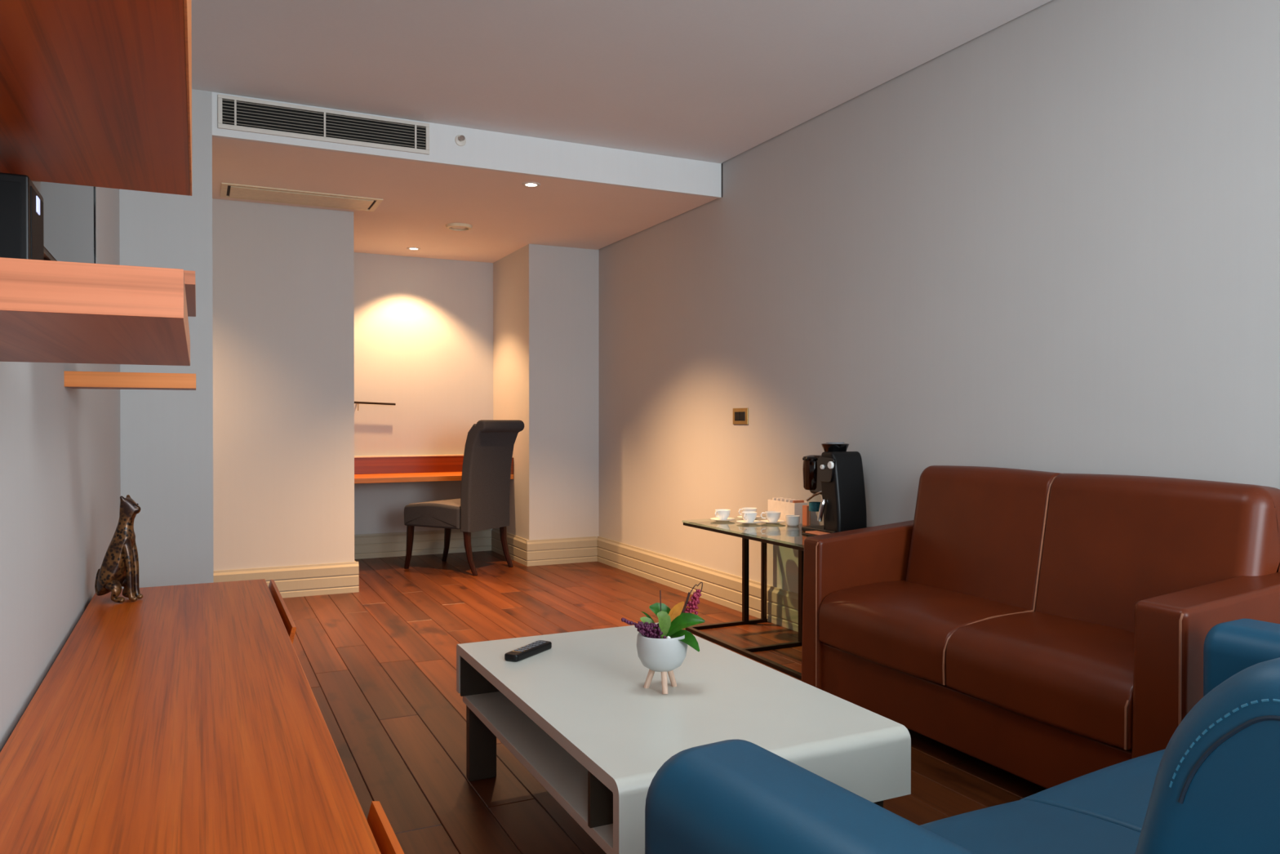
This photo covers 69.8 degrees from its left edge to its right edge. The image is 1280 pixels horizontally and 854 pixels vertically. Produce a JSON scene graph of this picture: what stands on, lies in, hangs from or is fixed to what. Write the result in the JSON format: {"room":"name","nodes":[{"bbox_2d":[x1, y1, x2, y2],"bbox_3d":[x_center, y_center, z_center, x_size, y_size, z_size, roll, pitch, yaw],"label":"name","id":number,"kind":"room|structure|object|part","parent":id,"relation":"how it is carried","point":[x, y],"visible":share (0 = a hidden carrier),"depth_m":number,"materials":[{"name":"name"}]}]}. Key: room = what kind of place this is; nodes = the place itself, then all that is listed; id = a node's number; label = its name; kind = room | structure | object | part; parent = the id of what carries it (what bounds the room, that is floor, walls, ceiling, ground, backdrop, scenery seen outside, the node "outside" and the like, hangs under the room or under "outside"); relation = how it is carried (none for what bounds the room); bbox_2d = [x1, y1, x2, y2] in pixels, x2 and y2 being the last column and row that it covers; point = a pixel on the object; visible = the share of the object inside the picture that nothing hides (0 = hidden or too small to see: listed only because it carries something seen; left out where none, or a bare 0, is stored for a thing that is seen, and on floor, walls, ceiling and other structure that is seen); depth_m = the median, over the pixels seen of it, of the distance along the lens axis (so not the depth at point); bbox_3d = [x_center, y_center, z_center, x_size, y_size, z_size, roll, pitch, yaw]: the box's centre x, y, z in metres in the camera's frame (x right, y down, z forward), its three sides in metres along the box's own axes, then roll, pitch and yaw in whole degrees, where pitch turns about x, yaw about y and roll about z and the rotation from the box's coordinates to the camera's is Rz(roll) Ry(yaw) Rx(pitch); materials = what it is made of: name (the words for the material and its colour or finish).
{"room":"hotel room","nodes":[
{"label":"hotel room","id":0,"kind":"room"},
{"bbox_2d":[0,186,120,751],"bbox_3d":[-0.771,-0.250,0.787,0.120,2.569,6.730,0,0,-26],"label":"wall","id":1,"kind":"structure","parent":0,"point":[60,446],"depth_m":2.00,"materials":[{"name":"paint"}]},
{"bbox_2d":[31,180,96,263],"bbox_3d":[-1.277,-0.691,2.025,0.031,0.726,1.166,0,0,-26],"label":"television","id":2,"kind":"object","parent":1,"relation":"attached to","point":[69,211],"visible":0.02,"depth_m":2.04,"materials":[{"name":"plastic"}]},
{"bbox_2d":[0,257,190,365],"bbox_3d":[-0.697,-0.119,1.095,0.282,0.043,0.780,0,0,-26],"label":"wall shelf","id":3,"kind":"object","parent":1,"relation":"attached to","point":[61,312],"visible":1,"depth_m":0.80,"materials":[{"name":"brown wood"}]},
{"bbox_2d":[0,172,44,260],"bbox_3d":[-0.912,-0.246,1.322,0.079,0.209,0.143,0,0,-26],"label":"speaker","id":4,"kind":"object","parent":3,"relation":"on","point":[21,204],"visible":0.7,"depth_m":1.27,"materials":[{"name":"black plastic"}]},
{"bbox_3d":[-0.884,-0.246,1.259,0.059,0.185,0.002,0,0,-26],"label":"panel","id":5,"kind":"part","parent":4,"relation":"part of","materials":[{"name":"black plastic"}]},
{"bbox_3d":[-0.880,-0.247,1.339,0.002,0.185,0.110,0,0,-26],"label":"panel","id":6,"kind":"part","parent":4,"relation":"part of","materials":[{"name":"black plastic"}]},
{"bbox_3d":[-0.528,-0.117,0.745,0.282,0.043,0.002,0,0,-26],"label":"panel","id":7,"kind":"part","parent":3,"relation":"part of","materials":[{"name":"brown wood"}]},
{"bbox_2d":[0,0,191,195],"bbox_3d":[-0.576,-0.621,0.845,0.285,0.449,1.530,0,0,-26],"label":"upper cabinet","id":8,"kind":"object","parent":1,"relation":"attached to","point":[95,93],"visible":1,"depth_m":1.10,"materials":[{"name":"brown wood"}]},
{"bbox_3d":[-0.449,-0.622,0.906,0.003,0.449,1.530,0,0,-26],"label":"panel","id":9,"kind":"part","parent":8,"relation":"part of","materials":[{"name":"orange wood"}]},
{"bbox_2d":[64,370,195,390],"bbox_3d":[-1.306,-0.118,2.367,0.289,0.038,0.160,0,0,-26],"label":"wall shelf","id":10,"kind":"object","parent":1,"relation":"attached to","point":[73,380],"visible":1,"depth_m":2.30,"materials":[{"name":"brown wood"}]},
{"bbox_2d":[183,270,195,316],"bbox_3d":[-1.186,-0.308,2.118,0.289,0.028,0.650,0,0,-26],"label":"wall shelf","id":11,"kind":"object","parent":1,"relation":"attached to","point":[189,276],"visible":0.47,"depth_m":2.01,"materials":[{"name":"brown wood"}]},
{"bbox_3d":[-1.046,-0.306,1.826,0.289,0.028,0.002,0,0,-26],"label":"panel","id":12,"kind":"part","parent":11,"relation":"part of","materials":[{"name":"brown wood"}]},
{"bbox_2d":[119,88,213,588],"bbox_3d":[-2.675,-0.269,3.660,1.759,2.569,0.100,0,0,-26],"label":"wall","id":13,"kind":"structure","parent":0,"point":[166,436],"depth_m":3.94,"materials":[{"name":"paint"}]},
{"bbox_2d":[212,198,354,596],"bbox_3d":[-3.167,-0.282,5.580,2.539,2.569,1.475,0,0,-26],"label":"wall column","id":14,"kind":"structure","parent":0,"point":[283,276],"depth_m":5.29,"materials":[{"name":"paint"}]},
{"bbox_2d":[213,561,359,597],"bbox_3d":[-2.809,0.897,4.930,2.511,0.179,0.022,0,0,-26],"label":"baseboard","id":15,"kind":"structure","parent":14,"relation":"attached to","point":[300,580],"depth_m":5.34,"materials":[{"name":"beige wood"}]},
{"bbox_2d":[353,252,493,546],"bbox_3d":[-1.456,-0.293,7.157,1.912,2.569,0.120,0,0,-26],"label":"wall","id":16,"kind":"structure","parent":0,"point":[424,326],"depth_m":6.97,"materials":[{"name":"paint"}]},
{"bbox_2d":[354,401,395,410],"bbox_3d":[-2.030,-0.157,6.782,0.431,0.073,0.059,0,0,-26],"label":"wall shelf","id":17,"kind":"object","parent":16,"relation":"attached to","point":[357,402],"visible":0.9,"depth_m":6.78,"materials":[{"name":"brown wood"}]},
{"bbox_2d":[354,528,491,559],"bbox_3d":[-1.719,0.883,6.959,1.215,0.179,0.022,0,0,-26],"label":"baseboard","id":18,"kind":"structure","parent":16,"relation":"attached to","point":[424,542],"depth_m":6.96,"materials":[{"name":"beige wood"}]},
{"bbox_2d":[354,453,513,483],"bbox_3d":[-1.611,0.299,6.730,1.257,0.170,0.520,0,0,-26],"label":"desk","id":19,"kind":"object","parent":16,"relation":"attached to","point":[406,468],"visible":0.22,"depth_m":6.82,"materials":[{"name":"brown wood"}]},
{"bbox_2d":[212,137,716,262],"bbox_3d":[-2.072,-1.303,5.354,4.320,0.050,2.581,0,0,-26],"label":"ceiling","id":20,"kind":"structure","parent":0,"point":[505,215],"depth_m":5.23,"materials":[{"name":"paint"}]},
{"bbox_2d":[220,182,383,211],"bbox_3d":[-1.879,-1.273,5.108,0.825,0.009,0.320,0,0,-26],"label":"ceiling vent","id":21,"kind":"object","parent":20,"relation":"in","point":[228,190],"visible":1,"depth_m":5.08,"materials":[{"name":"white metal"}]},
{"bbox_2d":[406,247,420,250],"bbox_3d":[-1.632,-1.286,6.619,0.100,0.006,0.100,0,0,-26],"label":"recessed light","id":22,"kind":"object","parent":20,"relation":"in","point":[408,248],"visible":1,"depth_m":6.61,"materials":[{"name":"beige"}]},
{"bbox_2d":[445,222,472,231],"bbox_3d":[-1.153,-1.272,5.844,0.170,0.020,0.170,0,0,-26],"label":"smoke detector","id":23,"kind":"object","parent":20,"relation":"attached to","point":[452,226],"visible":1,"depth_m":5.81,"materials":[{"name":"white plastic"}]},
{"bbox_2d":[521,182,540,186],"bbox_3d":[-0.572,-1.274,4.822,0.100,0.006,0.100,0,0,-26],"label":"recessed light","id":24,"kind":"object","parent":20,"relation":"in","point":[525,184],"visible":1,"depth_m":4.81,"materials":[{"name":"beige"}]},
{"bbox_3d":[-0.572,-1.274,4.822,0.059,0.002,0.059,0,0,27],"label":"bulb","id":25,"kind":"part","parent":24,"relation":"part of","materials":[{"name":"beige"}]},
{"bbox_2d":[212,92,721,198],"bbox_3d":[-0.709,-1.391,4.561,2.572,0.237,0.030,0,0,-26],"label":"ceiling","id":26,"kind":"structure","parent":0,"point":[487,150],"depth_m":4.64,"materials":[{"name":"paint"}]},
{"bbox_2d":[217,93,429,154],"bbox_3d":[-1.423,-1.375,4.193,0.920,0.146,0.013,0,0,-26],"label":"ceiling vent","id":27,"kind":"object","parent":26,"relation":"in","point":[234,113],"visible":1,"depth_m":4.18,"materials":[{"name":"white metal"}]},
{"bbox_2d":[454,134,466,146],"bbox_3d":[-0.866,-1.393,4.449,0.056,0.056,0.035,0,0,-26],"label":"sprinkler","id":28,"kind":"object","parent":26,"relation":"attached to","point":[460,140],"visible":1,"depth_m":4.45,"materials":[{"name":"silver metal"}]},
{"bbox_2d":[493,244,599,540],"bbox_3d":[-0.728,-0.292,6.958,0.532,2.569,0.869,0,0,-26],"label":"wall pillar","id":29,"kind":"structure","parent":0,"point":[546,298],"depth_m":6.58,"materials":[{"name":"paint"}]},
{"bbox_2d":[491,528,528,565],"bbox_3d":[-0.973,0.884,6.836,0.022,0.179,0.847,0,0,-26],"label":"baseboard","id":30,"kind":"structure","parent":29,"relation":"attached to","point":[517,544],"depth_m":6.73,"materials":[{"name":"beige wood"}]},
{"bbox_2d":[526,536,597,566],"bbox_3d":[-0.555,0.886,6.555,0.532,0.179,0.022,0,0,-26],"label":"baseboard","id":31,"kind":"structure","parent":29,"relation":"attached to","point":[575,549],"depth_m":6.54,"materials":[{"name":"beige wood"}]},
{"bbox_2d":[191,0,1052,163],"bbox_3d":[0.569,-1.464,1.491,2.914,0.050,6.610,0,0,-26],"label":"ceiling","id":32,"kind":"structure","parent":0,"point":[711,81],"depth_m":3.63,"materials":[{"name":"paint"}]},
{"bbox_2d":[282,550,1046,853],"bbox_3d":[-0.582,1.044,2.402,4.430,0.080,9.421,0,0,-26],"label":"floor","id":33,"kind":"structure","parent":0,"point":[378,661],"depth_m":3.57,"materials":[{"name":"brown wood"}]},
{"bbox_2d":[0,578,404,853],"bbox_3d":[-0.539,0.762,1.057,0.504,0.502,4.122,0,0,-26],"label":"base cabinet","id":34,"kind":"object","parent":33,"relation":"on","point":[180,718],"visible":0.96,"depth_m":1.46,"materials":[{"name":"brown wood"}]},
{"bbox_2d":[94,494,142,603],"bbox_3d":[-1.498,0.348,2.642,0.117,0.303,0.103,0,0,-36],"label":"statue","id":35,"kind":"object","parent":34,"relation":"on","point":[119,567],"visible":1,"depth_m":2.62,"materials":[{"name":"brown metal"}]},
{"bbox_3d":[-1.049,0.539,2.661,0.030,0.073,0.770,0,0,-26],"label":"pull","id":36,"kind":"part","parent":34,"relation":"part of","materials":[{"name":"brown wood"}]},
{"bbox_3d":[-0.165,0.551,0.825,0.030,0.073,0.954,0,0,-26],"label":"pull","id":37,"kind":"part","parent":34,"relation":"part of","materials":[{"name":"brown wood"}]},
{"bbox_2d":[404,419,524,575],"bbox_3d":[-1.218,0.468,6.342,0.716,1.031,0.464,0,0,28],"label":"desk chair","id":38,"kind":"object","parent":33,"relation":"on","point":[483,503],"visible":1,"depth_m":6.18,"materials":[{"name":"grey fabric"}]},
{"bbox_3d":[-1.590,0.826,6.321,0.082,0.310,0.052,0,0,28],"label":"leg","id":39,"kind":"part","parent":38,"relation":"part of","materials":[{"name":"brown wood"}]},
{"bbox_3d":[-1.305,0.598,6.389,0.484,0.158,0.464,0,0,28],"label":"seat","id":40,"kind":"part","parent":38,"relation":"part of","materials":[{"name":"grey fabric"}]},
{"bbox_3d":[-1.403,0.823,6.668,0.082,0.310,0.052,0,0,28],"label":"leg","id":41,"kind":"part","parent":38,"relation":"part of","materials":[{"name":"brown wood"}]},
{"bbox_3d":[-1.120,0.836,6.068,0.111,0.298,0.052,0,0,28],"label":"leg","id":42,"kind":"part","parent":38,"relation":"part of","materials":[{"name":"brown wood"}]},
{"bbox_3d":[-0.995,0.323,6.221,0.210,0.740,0.454,0,0,28],"label":"backrest","id":43,"kind":"part","parent":38,"relation":"part of","materials":[{"name":"grey fabric"}]},
{"bbox_3d":[-0.933,0.834,6.415,0.111,0.298,0.052,0,0,28],"label":"leg","id":44,"kind":"part","parent":38,"relation":"part of","materials":[{"name":"brown wood"}]},
{"bbox_2d":[456,622,911,853],"bbox_3d":[0.018,0.815,2.276,0.667,0.380,1.132,0,0,-26],"label":"coffee table","id":45,"kind":"object","parent":33,"relation":"on","point":[579,713],"visible":0.78,"depth_m":2.04,"materials":[{"name":"white paint"}]},
{"bbox_3d":[-0.454,0.895,2.625,0.080,0.214,0.035,0,0,-26],"label":"leg","id":46,"kind":"part","parent":45,"relation":"part of","materials":[{"name":"grey paint"}]},
{"bbox_2d":[504,640,551,662],"bbox_3d":[-0.305,0.612,2.517,0.048,0.021,0.176,0,0,27],"label":"remote control","id":47,"kind":"object","parent":45,"relation":"on","point":[540,646],"visible":1,"depth_m":2.49,"materials":[{"name":"black plastic"}]},
{"bbox_2d":[462,691,613,853],"bbox_3d":[-0.011,0.779,2.283,0.593,0.022,1.070,0,0,-26],"label":"shelf","id":48,"kind":"object","parent":45,"relation":"attached to","point":[566,779],"depth_m":2.14,"materials":[{"name":"white paint"}]},
{"bbox_2d":[621,582,704,693],"bbox_3d":[0.063,0.499,2.183,0.185,0.257,0.122,0,0,25],"label":"potted plant","id":49,"kind":"object","parent":45,"relation":"on","point":[661,646],"visible":1,"depth_m":2.16,"materials":[{"name":"green plant"}]},
{"bbox_3d":[0.025,0.597,2.198,0.033,0.061,0.015,0,0,17],"label":"leg","id":50,"kind":"part","parent":49,"relation":"part of","materials":[{"name":"brown wood"}]},
{"bbox_3d":[0.049,0.430,2.187,0.004,0.082,0.003,0,0,0],"label":"stem","id":51,"kind":"part","parent":49,"relation":"part of","materials":[{"name":"plant"}]},
{"bbox_2d":[636,631,687,671],"bbox_3d":[0.052,0.534,2.188,0.122,0.086,0.122,0,0,-26],"label":"bowl","id":52,"kind":"object","parent":49,"relation":"on","point":[659,651],"depth_m":2.14,"materials":[{"name":"white ceramic"}]},
{"bbox_3d":[0.057,0.597,2.159,0.014,0.061,0.033,0,0,-7],"label":"leg","id":53,"kind":"part","parent":49,"relation":"part of","materials":[{"name":"brown wood"}]},
{"bbox_3d":[0.075,0.597,2.208,0.033,0.060,0.015,0,1,-43],"label":"leg","id":54,"kind":"part","parent":49,"relation":"part of","materials":[{"name":"brown wood"}]},
{"bbox_3d":[0.101,0.439,2.197,0.041,0.087,0.006,0,0,0],"label":"stem","id":55,"kind":"part","parent":49,"relation":"part of","materials":[{"name":"brown plant"}]},
{"bbox_3d":[0.476,0.900,1.956,0.080,0.214,0.035,0,0,-26],"label":"leg","id":56,"kind":"part","parent":45,"relation":"part of","materials":[{"name":"grey paint"}]},
{"bbox_2d":[683,515,820,679],"bbox_3d":[0.639,0.725,4.134,0.476,0.534,1.015,0,0,-26],"label":"side table","id":57,"kind":"object","parent":33,"relation":"on","point":[781,534],"visible":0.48,"depth_m":4.17,"materials":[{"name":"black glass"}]},
{"bbox_2d":[710,517,735,521],"bbox_3d":[0.401,0.450,4.447,0.122,0.011,0.122,0,0,-26],"label":"saucer","id":58,"kind":"object","parent":57,"relation":"on","point":[728,519],"visible":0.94,"depth_m":4.45,"materials":[{"name":"white ceramic"}]},
{"bbox_2d":[715,509,730,519],"bbox_3d":[0.396,0.425,4.447,0.085,0.047,0.076,0,0,-8],"label":"coffee cup","id":59,"kind":"object","parent":58,"relation":"on","point":[722,514],"visible":1,"depth_m":4.42,"materials":[{"name":"white ceramic"}]},
{"bbox_3d":[0.530,0.727,4.608,0.028,0.496,0.022,0,0,-26],"label":"post","id":60,"kind":"part","parent":57,"relation":"part of","materials":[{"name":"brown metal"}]},
{"bbox_2d":[736,520,761,524],"bbox_3d":[0.516,0.451,4.336,0.122,0.011,0.122,0,0,-26],"label":"saucer","id":61,"kind":"object","parent":57,"relation":"on","point":[743,522],"visible":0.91,"depth_m":4.33,"materials":[{"name":"white ceramic"}]},
{"bbox_2d":[741,511,757,522],"bbox_3d":[0.516,0.426,4.331,0.075,0.047,0.085,0,0,-9],"label":"coffee cup","id":62,"kind":"object","parent":61,"relation":"on","point":[748,516],"visible":1,"depth_m":4.31,"materials":[{"name":"white ceramic"}]},
{"bbox_2d":[737,515,761,519],"bbox_3d":[0.541,0.450,4.537,0.122,0.011,0.122,0,0,-26],"label":"saucer","id":63,"kind":"object","parent":57,"relation":"on","point":[740,517],"visible":0.2,"depth_m":4.54,"materials":[{"name":"white ceramic"}]},
{"bbox_2d":[737,506,756,515],"bbox_3d":[0.537,0.424,4.539,0.085,0.047,0.076,0,0,22],"label":"coffee cup","id":64,"kind":"object","parent":63,"relation":"on","point":[747,508],"visible":0.41,"depth_m":4.52,"materials":[{"name":"white ceramic"}]},
{"bbox_2d":[742,506,756,511],"bbox_3d":[0.541,0.424,4.537,0.076,0.047,0.076,0,0,-16],"label":"bowl","id":65,"kind":"object","parent":64,"relation":"on","point":[748,508],"depth_m":4.51,"materials":[{"name":"white ceramic"}]},
{"bbox_3d":[0.639,0.463,4.132,0.476,0.010,1.015,0,0,-26],"label":"glass","id":66,"kind":"part","parent":57,"relation":"part of","materials":[{"name":"clear glass"}]},
{"bbox_3d":[0.629,0.726,4.656,0.024,0.496,0.019,0,0,-26],"label":"post","id":67,"kind":"part","parent":57,"relation":"part of","materials":[{"name":"brown metal"}]},
{"bbox_2d":[760,520,786,524],"bbox_3d":[0.629,0.451,4.347,0.122,0.011,0.122,0,0,-26],"label":"saucer","id":68,"kind":"object","parent":57,"relation":"on","point":[778,522],"visible":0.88,"depth_m":4.34,"materials":[{"name":"white ceramic"}]},
{"bbox_2d":[760,511,781,522],"bbox_3d":[0.625,0.425,4.344,0.085,0.047,0.075,0,0,-34],"label":"coffee cup","id":69,"kind":"object","parent":68,"relation":"on","point":[771,516],"visible":1,"depth_m":4.33,"materials":[{"name":"white ceramic"}]},
{"bbox_2d":[768,497,807,523],"bbox_3d":[0.712,0.402,4.439,0.074,0.108,0.225,0,0,-26],"label":"box","id":70,"kind":"object","parent":57,"relation":"on","point":[786,506],"visible":0.62,"depth_m":4.39,"materials":[{"name":"white cardboard"}]},
{"bbox_2d":[785,515,799,526],"bbox_3d":[0.707,0.434,4.245,0.066,0.047,0.066,0,0,-26],"label":"cup","id":71,"kind":"object","parent":57,"relation":"on","point":[791,520],"visible":1,"depth_m":4.22,"materials":[{"name":"white ceramic"}]},
{"bbox_3d":[0.743,0.730,4.178,0.036,0.496,0.029,0,0,-26],"label":"post","id":72,"kind":"part","parent":57,"relation":"part of","materials":[{"name":"brown metal"}]},
{"bbox_2d":[802,505,810,525],"bbox_3d":[0.775,0.411,4.272,0.022,0.092,0.036,0,0,-26],"label":"packet","id":73,"kind":"object","parent":57,"relation":"on","point":[806,513],"visible":0.91,"depth_m":4.26,"materials":[{"name":"orange paper"}]},
{"bbox_2d":[802,533,817,536],"bbox_3d":[0.761,0.457,3.872,0.080,0.006,0.160,0,0,-26],"label":"mat","id":74,"kind":"object","parent":57,"relation":"on","point":[806,534],"visible":0.22,"depth_m":3.88,"materials":[{"name":"black plastic"}]},
{"bbox_2d":[804,530,829,535],"bbox_3d":[0.754,0.450,3.888,0.060,0.008,0.105,0,0,-26],"label":"napkin","id":75,"kind":"object","parent":74,"relation":"on","point":[813,532],"visible":0.7,"depth_m":3.87,"materials":[{"name":"orange paper"}]},
{"bbox_2d":[808,500,823,519],"bbox_3d":[0.805,0.369,4.195,0.066,0.176,0.066,0,0,-26],"label":"cup","id":76,"kind":"object","parent":57,"relation":"on","point":[813,506],"visible":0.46,"depth_m":4.17,"materials":[{"name":"teal ceramic"}]},
{"bbox_2d":[801,442,870,533],"bbox_3d":[0.892,0.263,3.892,0.220,0.393,0.511,0,0,-33],"label":"coffee machine","id":77,"kind":"object","parent":57,"relation":"on","point":[836,474],"visible":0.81,"depth_m":3.88,"materials":[{"name":"black plastic"}]},
{"bbox_3d":[0.769,0.135,4.054,0.104,0.022,0.104,0,0,-26],"label":"tank lid","id":78,"kind":"part","parent":77,"relation":"part of","materials":[{"name":"black plastic"}]},
{"bbox_3d":[0.769,0.206,4.055,0.100,0.140,0.100,0,0,-26],"label":"bean tank","id":79,"kind":"part","parent":77,"relation":"part of","materials":[{"name":"brown plastic"}]},
{"bbox_2d":[801,524,835,533],"bbox_3d":[0.843,0.447,3.980,0.180,0.024,0.235,0,0,-26],"label":"drip tray","id":80,"kind":"object","parent":77,"relation":"on","point":[825,528],"depth_m":3.93,"materials":[{"name":"black plastic"}]},
{"bbox_3d":[0.771,0.354,3.903,0.033,0.095,0.025,0,1,39],"label":"lever","id":81,"kind":"part","parent":77,"relation":"part of","materials":[{"name":"silver metal"}]},
{"bbox_3d":[0.793,0.180,3.891,0.014,0.109,0.104,0,0,-26],"label":"panel","id":82,"kind":"part","parent":77,"relation":"part of","materials":[{"name":"black plastic"}]},
{"bbox_2d":[644,618,1279,853],"bbox_3d":[0.850,0.595,1.236,1.552,0.832,0.835,0,0,-30],"label":"armchair","id":83,"kind":"object","parent":33,"relation":"on","point":[1214,788],"visible":1,"depth_m":1.01,"materials":[{"name":"blue leather"}]},
{"bbox_3d":[0.267,0.682,0.880,0.185,0.543,0.805,0,0,-30],"label":"arm","id":84,"kind":"part","parent":83,"relation":"part of","materials":[{"name":"blue leather"}]},
{"bbox_2d":[920,800,1140,853],"bbox_3d":[0.517,0.676,1.154,0.519,0.209,0.582,0,0,-30],"label":"seat cushion","id":85,"kind":"object","parent":83,"relation":"on","point":[1019,826],"depth_m":1.32,"materials":[{"name":"blue leather"}]},
{"bbox_2d":[1019,749,1164,832],"bbox_3d":[1.027,0.674,1.451,0.657,0.209,0.582,0,0,-30],"label":"seat cushion","id":86,"kind":"object","parent":83,"relation":"on","point":[1119,793],"depth_m":1.47,"materials":[{"name":"blue leather"}]},
{"bbox_3d":[1.440,0.678,1.581,0.185,0.543,0.835,0,0,-30],"label":"arm","id":87,"kind":"part","parent":83,"relation":"part of","materials":[{"name":"blue leather"}]},
{"bbox_2d":[801,465,1279,788],"bbox_3d":[1.178,0.570,2.822,0.640,0.861,1.435,0,0,-26],"label":"loveseat","id":88,"kind":"object","parent":33,"relation":"on","point":[1046,629],"visible":0.91,"depth_m":2.64,"materials":[{"name":"brown leather"}]},
{"bbox_3d":[0.885,0.645,3.422,0.630,0.583,0.100,0,0,-26],"label":"arm","id":89,"kind":"part","parent":88,"relation":"part of","materials":[{"name":"brown leather"}]},
{"bbox_2d":[818,580,1030,684],"bbox_3d":[0.962,0.664,3.065,0.462,0.202,0.608,0,0,-26],"label":"seat cushion","id":90,"kind":"object","parent":88,"relation":"on","point":[906,629],"depth_m":2.96,"materials":[{"name":"brown leather"}]},
{"bbox_2d":[905,465,1061,609],"bbox_3d":[1.209,0.371,3.176,0.276,0.467,0.598,0,0,-26],"label":"cushion","id":91,"kind":"object","parent":88,"relation":"on","point":[980,532],"depth_m":3.08,"materials":[{"name":"brown leather"}]},
{"bbox_2d":[945,611,1133,750],"bbox_3d":[1.223,0.668,2.523,0.462,0.202,0.594,0,0,-26],"label":"seat cushion","id":92,"kind":"object","parent":88,"relation":"on","point":[1070,674],"depth_m":2.43,"materials":[{"name":"brown leather"}]},
{"bbox_2d":[1035,473,1279,631],"bbox_3d":[1.478,0.375,2.618,0.276,0.467,0.640,0,0,-26],"label":"cushion","id":93,"kind":"object","parent":88,"relation":"on","point":[1107,544],"depth_m":2.57,"materials":[{"name":"brown leather"}]},
{"bbox_3d":[1.458,0.653,2.233,0.630,0.583,0.130,0,0,-26],"label":"arm","id":94,"kind":"part","parent":88,"relation":"part of","materials":[{"name":"brown leather"}]},
{"bbox_2d":[598,0,1279,593],"bbox_3d":[1.378,-0.267,3.337,0.120,2.569,9.461,0,0,-26],"label":"wall","id":95,"kind":"structure","parent":0,"point":[1049,241],"depth_m":3.44,"materials":[{"name":"paint"}]},
{"bbox_2d":[596,536,798,631],"bbox_3d":[1.502,0.911,2.923,0.022,0.179,8.352,0,0,-26],"label":"baseboard","id":96,"kind":"structure","parent":95,"relation":"attached to","point":[721,588],"depth_m":5.27,"materials":[{"name":"beige wood"}]},
{"bbox_2d":[721,163,722,197],"bbox_3d":[0.456,-1.370,5.101,0.004,0.187,0.008,0,0,-26],"label":"trim","id":97,"kind":"structure","parent":95,"relation":"attached to","point":[722,163],"depth_m":5.10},
{"bbox_2d":[733,408,748,424],"bbox_3d":[0.539,-0.058,4.932,0.009,0.088,0.150,0,0,-26],"label":"wall socket","id":98,"kind":"object","parent":95,"relation":"attached to","point":[740,415],"visible":1,"depth_m":4.92,"materials":[{"name":"gold metal"}]}
]}

